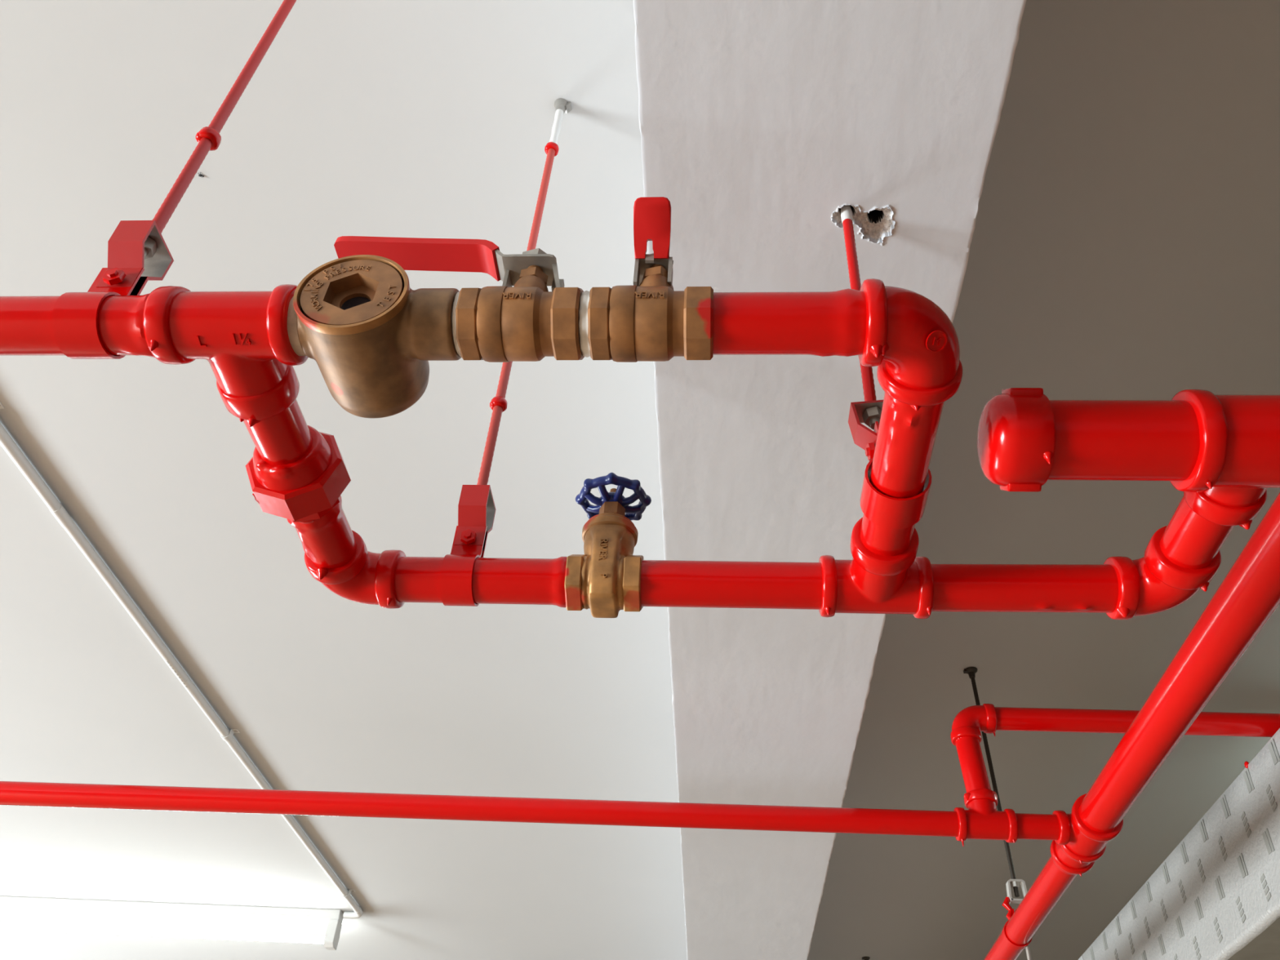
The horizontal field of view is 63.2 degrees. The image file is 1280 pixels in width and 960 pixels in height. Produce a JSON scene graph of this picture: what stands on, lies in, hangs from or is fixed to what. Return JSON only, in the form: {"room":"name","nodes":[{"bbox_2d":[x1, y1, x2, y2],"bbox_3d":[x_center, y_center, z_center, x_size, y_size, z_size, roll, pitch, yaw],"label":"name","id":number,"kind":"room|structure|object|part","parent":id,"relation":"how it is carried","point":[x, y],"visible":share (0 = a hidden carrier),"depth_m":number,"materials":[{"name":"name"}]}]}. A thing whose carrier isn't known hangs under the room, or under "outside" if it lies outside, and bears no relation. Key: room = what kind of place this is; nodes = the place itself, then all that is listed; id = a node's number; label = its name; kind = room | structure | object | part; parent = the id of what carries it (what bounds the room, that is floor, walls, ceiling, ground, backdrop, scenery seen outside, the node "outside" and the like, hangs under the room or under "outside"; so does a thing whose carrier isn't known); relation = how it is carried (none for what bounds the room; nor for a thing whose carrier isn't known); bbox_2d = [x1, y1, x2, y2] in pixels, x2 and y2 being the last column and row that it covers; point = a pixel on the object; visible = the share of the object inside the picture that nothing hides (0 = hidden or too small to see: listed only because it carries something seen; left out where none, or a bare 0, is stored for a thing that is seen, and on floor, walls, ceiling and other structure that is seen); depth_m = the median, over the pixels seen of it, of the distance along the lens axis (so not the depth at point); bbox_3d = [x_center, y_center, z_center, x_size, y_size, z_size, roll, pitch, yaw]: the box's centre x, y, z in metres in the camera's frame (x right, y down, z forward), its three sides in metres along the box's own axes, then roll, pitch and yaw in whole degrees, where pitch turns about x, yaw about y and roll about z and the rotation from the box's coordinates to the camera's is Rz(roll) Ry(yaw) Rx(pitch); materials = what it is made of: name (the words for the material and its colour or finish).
{"room":"utility area","nodes":[
{"label":"utility area","id":0,"kind":"room"},
{"bbox_2d":[333,235,584,362],"bbox_3d":[-0.135,-0.132,0.745,0.194,0.114,0.053,0,-41,4],"label":"valve","id":1,"kind":"object","parent":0,"point":[524,322],"visible":0.99,"depth_m":0.71,"materials":[{"name":"gold metal"}]},
{"bbox_3d":[-0.083,-0.147,0.756,0.056,0.043,0.028,0,-41,4],"label":"handle","id":2,"kind":"part","parent":1,"relation":"part of","materials":[{"name":"metal"}]},
{"bbox_2d":[0,781,959,836],"bbox_3d":[-0.952,0.582,1.910,3.023,0.042,0.043,0,-41,4],"label":"pipe","id":3,"kind":"object","parent":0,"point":[329,803],"visible":1,"depth_m":1.84,"materials":[{"name":"red metal"}]},
{"bbox_2d":[953,788,1017,846],"bbox_3d":[0.596,0.590,1.798,0.099,0.096,0.057,0,-41,4],"label":"pipe tee","id":4,"kind":"object","parent":3,"relation":"attached to","point":[982,820],"visible":0.98,"depth_m":1.78,"materials":[{"name":"red paint"}]},
{"bbox_2d":[955,736,991,792],"bbox_3d":[0.597,0.518,1.861,0.050,0.116,0.042,0,-41,4],"label":"pipe","id":5,"kind":"object","parent":4,"relation":"on","point":[973,768],"visible":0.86,"depth_m":1.85,"materials":[{"name":"red metal"}]},
{"bbox_2d":[950,703,996,746],"bbox_3d":[0.613,0.451,1.918,0.084,0.080,0.055,0,-41,4],"label":"pipe elbow","id":6,"kind":"object","parent":5,"relation":"attached to","point":[972,720],"visible":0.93,"depth_m":1.90,"materials":[{"name":"red paint"}]},
{"bbox_2d":[995,706,1279,737],"bbox_3d":[1.593,0.448,1.851,1.895,0.042,0.046,0,-41,4],"label":"pipe","id":7,"kind":"object","parent":6,"relation":"attached to","point":[1008,718],"visible":0.8,"depth_m":1.89,"materials":[{"name":"red metal"}]},
{"bbox_2d":[0,0,1279,959],"bbox_3d":[-0.340,-0.131,2.125,11.000,0.150,15.000,0,-41,4],"label":"ceiling","id":8,"kind":"structure","parent":0,"point":[1125,244],"depth_m":2.19,"materials":[{"name":"paint"}]},
{"bbox_2d":[0,896,343,950],"bbox_3d":[-2.007,1.848,4.339,1.535,0.142,0.068,0,-41,4],"label":"tube light","id":9,"kind":"object","parent":8,"relation":"attached to","point":[334,917],"visible":0.99,"depth_m":4.33,"materials":[{"name":"white plastic"}]},
{"bbox_2d":[0,402,363,919],"bbox_3d":[-1.275,0.478,2.773,0.109,0.029,4.078,0,-41,4],"label":"conduit","id":10,"kind":"object","parent":8,"relation":"attached to","point":[56,508],"visible":0.99,"depth_m":2.65,"materials":[{"name":"white plastic"}]},
{"bbox_2d":[151,0,296,233],"bbox_3d":[-0.363,-0.467,1.051,0.020,0.746,0.019,34,-49,-30],"label":"rod","id":11,"kind":"object","parent":8,"relation":"hanging from","point":[208,138],"visible":0.98,"depth_m":0.91,"materials":[{"name":"red paint"}]},
{"bbox_2d":[51,220,173,359],"bbox_3d":[-0.389,-0.139,0.769,0.032,0.124,0.048,0,-41,4],"label":"hanger","id":12,"kind":"object","parent":11,"relation":"hanging from","point":[138,253],"visible":0.86,"depth_m":0.76,"materials":[{"name":"red paint"}]},
{"bbox_2d":[0,293,155,358],"bbox_3d":[-0.658,-0.113,0.764,0.671,0.045,0.048,0,-41,4],"label":"pipe","id":13,"kind":"object","parent":12,"relation":"hanging from","point":[25,322],"visible":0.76,"depth_m":0.73,"materials":[{"name":"red metal"}]},
{"bbox_2d":[142,284,308,426],"bbox_3d":[-0.289,-0.092,0.752,0.102,0.062,0.104,0,-41,4],"label":"pipe tee","id":14,"kind":"object","parent":13,"relation":"attached to","point":[243,337],"visible":0.94,"depth_m":0.72,"materials":[{"name":"red paint"}]},
{"bbox_2d":[243,399,312,465],"bbox_3d":[-0.285,-0.047,0.808,0.042,0.042,0.074,0,-41,4],"label":"pipe","id":15,"kind":"object","parent":14,"relation":"attached to","point":[285,437],"visible":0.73,"depth_m":0.80,"materials":[{"name":"red metal"}]},
{"bbox_2d":[245,424,351,524],"bbox_3d":[-0.281,-0.005,0.858,0.080,0.080,0.073,0,-41,4],"label":"pipe union","id":16,"kind":"object","parent":15,"relation":"attached to","point":[304,490],"visible":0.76,"depth_m":0.83,"materials":[{"name":"red paint"}]},
{"bbox_2d":[286,495,357,568],"bbox_3d":[-0.278,0.043,0.913,0.047,0.047,0.084,0,-41,4],"label":"pipe","id":17,"kind":"object","parent":16,"relation":"attached to","point":[330,542],"visible":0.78,"depth_m":0.90,"materials":[{"name":"red metal"}]},
{"bbox_2d":[287,254,461,417],"bbox_3d":[-0.190,-0.098,0.742,0.129,0.079,0.096,0,-41,4],"label":"strainer","id":18,"kind":"object","parent":14,"relation":"attached to","point":[372,338],"visible":0.98,"depth_m":0.71,"materials":[{"name":"brown metal"}]},
{"bbox_3d":[-0.196,-0.119,0.718,0.021,0.021,0.003,0,-41,4],"label":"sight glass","id":19,"kind":"part","parent":18,"relation":"part of","materials":[{"name":"black"}]},
{"bbox_2d":[476,97,571,484],"bbox_3d":[-0.133,-0.264,1.268,0.026,0.747,0.021,0,-41,4],"label":"rod","id":20,"kind":"object","parent":8,"relation":"hanging from","point":[498,404],"visible":0.63,"depth_m":1.28,"materials":[{"name":"red paint"}]},
{"bbox_2d":[440,484,496,606],"bbox_3d":[-0.162,0.064,0.985,0.029,0.124,0.048,0,-41,4],"label":"hanger","id":21,"kind":"object","parent":20,"relation":"hanging from","point":[477,509],"visible":0.97,"depth_m":0.98,"materials":[{"name":"red paint"}]},
{"bbox_2d":[394,556,567,607],"bbox_3d":[-0.144,0.093,0.959,0.161,0.048,0.047,0,-41,4],"label":"pipe","id":22,"kind":"object","parent":21,"relation":"hanging from","point":[495,580],"visible":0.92,"depth_m":0.94,"materials":[{"name":"red metal"}]},
{"bbox_2d":[304,530,405,608],"bbox_3d":[-0.262,0.087,0.958,0.080,0.060,0.077,0,-41,4],"label":"pipe elbow","id":23,"kind":"object","parent":22,"relation":"attached to","point":[368,577],"visible":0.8,"depth_m":0.94,"materials":[{"name":"red paint"}]},
{"bbox_2d":[564,472,651,617],"bbox_3d":[-0.029,0.063,0.977,0.074,0.138,0.074,0,-41,4],"label":"valve","id":24,"kind":"object","parent":22,"relation":"attached to","point":[605,580],"visible":1,"depth_m":0.94,"materials":[{"name":"gold metal"}]},
{"bbox_3d":[-0.026,0.020,1.014,0.008,0.025,0.008,0,-41,4],"label":"stem","id":25,"kind":"part","parent":24,"relation":"part of","materials":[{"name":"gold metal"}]},
{"bbox_2d":[640,560,822,609],"bbox_3d":[0.083,0.095,0.942,0.166,0.042,0.042,0,-41,4],"label":"pipe","id":26,"kind":"object","parent":24,"relation":"attached to","point":[664,583],"visible":0.98,"depth_m":0.93,"materials":[{"name":"red metal"}]},
{"bbox_2d":[632,0,1026,959],"bbox_3d":[0.234,0.105,1.881,0.345,0.483,14.960,0,-41,4],"label":"beam","id":27,"kind":"structure","parent":8,"relation":"attached to","point":[760,121],"depth_m":1.15,"materials":[{"name":"paint"}]},
{"bbox_2d":[840,204,876,401],"bbox_3d":[0.207,-0.179,0.994,0.012,0.322,0.012,-19,-46,24],"label":"rod","id":28,"kind":"object","parent":27,"relation":"hanging from","point":[867,375],"visible":0.6,"depth_m":1.01,"materials":[{"name":"red paint"}]},
{"bbox_2d":[848,400,931,528],"bbox_3d":[0.204,-0.017,0.853,0.055,0.117,0.036,0,-41,4],"label":"hanger","id":29,"kind":"object","parent":28,"relation":"hanging from","point":[884,511],"visible":0.62,"depth_m":0.83,"materials":[{"name":"red paint"}]},
{"bbox_2d":[860,392,944,555],"bbox_3d":[0.202,-0.012,0.807,0.045,0.046,0.192,0,-41,4],"label":"pipe","id":30,"kind":"object","parent":29,"relation":"hanging from","point":[906,437],"visible":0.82,"depth_m":0.78,"materials":[{"name":"red metal"}]},
{"bbox_2d":[857,278,962,410],"bbox_3d":[0.184,-0.095,0.708,0.071,0.066,0.091,-6,-42,11],"label":"pipe elbow","id":31,"kind":"object","parent":30,"relation":"attached to","point":[913,344],"visible":0.94,"depth_m":0.69,"materials":[{"name":"red paint"}]},
{"bbox_2d":[712,288,866,356],"bbox_3d":[0.100,-0.107,0.707,0.106,0.045,0.045,0,-41,4],"label":"pipe","id":32,"kind":"object","parent":31,"relation":"attached to","point":[817,323],"visible":0.99,"depth_m":0.69,"materials":[{"name":"red metal"}]},
{"bbox_2d":[578,196,713,362],"bbox_3d":[0.007,-0.137,0.730,0.090,0.118,0.068,0,-41,4],"label":"valve","id":33,"kind":"object","parent":32,"relation":"attached to","point":[646,320],"visible":1,"depth_m":0.70,"materials":[{"name":"gold metal"}]},
{"bbox_3d":[0.010,-0.141,0.746,0.027,0.030,0.030,0,-41,4],"label":"handle","id":34,"kind":"part","parent":33,"relation":"part of","materials":[{"name":"metal"}]},
{"bbox_2d":[862,956,870,959],"bbox_3d":[0.939,2.243,4.203,0.034,0.591,0.032,0,-41,4],"label":"rod","id":35,"kind":"object","parent":8,"relation":"hanging from","point":[863,957],"visible":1,"depth_m":4.38,"materials":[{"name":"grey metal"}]},
{"bbox_2d":[963,666,1019,897],"bbox_3d":[0.818,0.690,2.435,0.034,0.560,0.032,-31,-51,34],"label":"rod","id":36,"kind":"object","parent":8,"relation":"hanging from","point":[971,671],"visible":0.75,"depth_m":2.44,"materials":[{"name":"grey metal"}]},
{"bbox_2d":[1001,879,1032,959],"bbox_3d":[0.802,0.958,2.202,0.064,0.217,0.020,0,-41,4],"label":"hanger","id":37,"kind":"object","parent":36,"relation":"hanging from","point":[1014,882],"visible":0.73,"depth_m":2.24,"materials":[{"name":"red paint"}]},
{"bbox_2d":[983,855,1077,959],"bbox_3d":[0.846,1.566,2.898,0.052,0.052,2.690,0,-41,4],"label":"pipe","id":38,"kind":"object","parent":37,"relation":"hanging from","point":[1051,883],"visible":0.91,"depth_m":2.05,"materials":[{"name":"red metal"}]},
{"bbox_2d":[1049,793,1123,876],"bbox_3d":[0.764,0.625,1.812,0.097,0.083,0.197,0,-41,4],"label":"pipe tee","id":39,"kind":"object","parent":38,"relation":"attached to","point":[1077,849],"visible":0.76,"depth_m":1.77,"materials":[{"name":"red paint"}]},
{"bbox_2d":[1015,813,1059,839],"bbox_3d":[0.682,0.596,1.787,0.090,0.042,0.042,0,-41,4],"label":"pipe","id":40,"kind":"object","parent":39,"relation":"attached to","point":[1030,826],"visible":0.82,"depth_m":1.77,"materials":[{"name":"red metal"}]},
{"bbox_2d":[1078,492,1279,833],"bbox_3d":[0.730,0.086,1.191,0.064,0.064,1.484,0,-41,4],"label":"pipe","id":41,"kind":"object","parent":39,"relation":"attached to","point":[1248,595],"visible":1,"depth_m":1.35,"materials":[{"name":"red metal"}]},
{"bbox_2d":[818,517,933,618],"bbox_3d":[0.209,0.083,0.913,0.097,0.062,0.102,0,-41,4],"label":"pipe tee","id":42,"kind":"object","parent":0,"point":[868,583],"visible":0.91,"depth_m":0.91,"materials":[{"name":"red paint"}]},
{"bbox_2d":[931,564,1118,613],"bbox_3d":[0.335,0.097,0.921,0.162,0.045,0.045,0,-41,4],"label":"pipe","id":43,"kind":"object","parent":42,"relation":"attached to","point":[975,588],"visible":0.97,"depth_m":0.90,"materials":[{"name":"red metal"}]},
{"bbox_2d":[1103,525,1221,619],"bbox_3d":[0.449,0.087,0.898,0.075,0.060,0.086,0,-41,4],"label":"pipe elbow","id":44,"kind":"object","parent":43,"relation":"attached to","point":[1150,584],"visible":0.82,"depth_m":0.88,"materials":[{"name":"red paint"}]},
{"bbox_2d":[1078,728,1279,959],"bbox_3d":[1.433,1.725,3.111,0.453,0.254,5.900,0,-41,4],"label":"cable tray","id":45,"kind":"object","parent":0,"point":[1216,895],"visible":1,"depth_m":2.03,"materials":[{"name":"silver metal"}]},
{"bbox_2d":[1244,761,1248,768],"bbox_3d":[1.131,0.531,1.935,0.008,0.014,0.012,0,-41,4],"label":"light","id":46,"kind":"object","parent":45,"relation":"on","point":[1246,764],"depth_m":1.93,"materials":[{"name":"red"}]},
{"bbox_3d":[0.934,-0.025,0.731,0.848,0.060,0.060,0,-41,4],"label":"pipe","id":47,"kind":"object","parent":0,"visible":0},
{"bbox_2d":[1169,389,1279,529],"bbox_3d":[0.461,-0.015,0.778,0.119,0.082,0.112,0,-41,4],"label":"pipe tee","id":48,"kind":"object","parent":47,"relation":"attached to","point":[1238,459],"visible":0.9,"depth_m":0.74,"materials":[{"name":"red paint"}]},
{"bbox_2d":[1047,400,1199,480],"bbox_3d":[0.352,-0.029,0.775,0.110,0.060,0.060,0,-41,4],"label":"pipe","id":49,"kind":"object","parent":48,"relation":"attached to","point":[1096,440],"visible":0.92,"depth_m":0.75,"materials":[{"name":"red metal"}]},
{"bbox_2d":[977,387,1055,492],"bbox_3d":[0.279,-0.029,0.779,0.042,0.075,0.071,0,-41,4],"label":"cap","id":50,"kind":"object","parent":49,"relation":"attached to","point":[1016,437],"visible":1,"depth_m":0.75,"materials":[{"name":"red paint"}]},
{"bbox_2d":[1160,495,1234,568],"bbox_3d":[0.454,0.033,0.839,0.042,0.042,0.087,0,-41,4],"label":"pipe","id":51,"kind":"object","parent":48,"relation":"attached to","point":[1189,540],"visible":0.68,"depth_m":0.83,"materials":[{"name":"red metal"}]}
]}

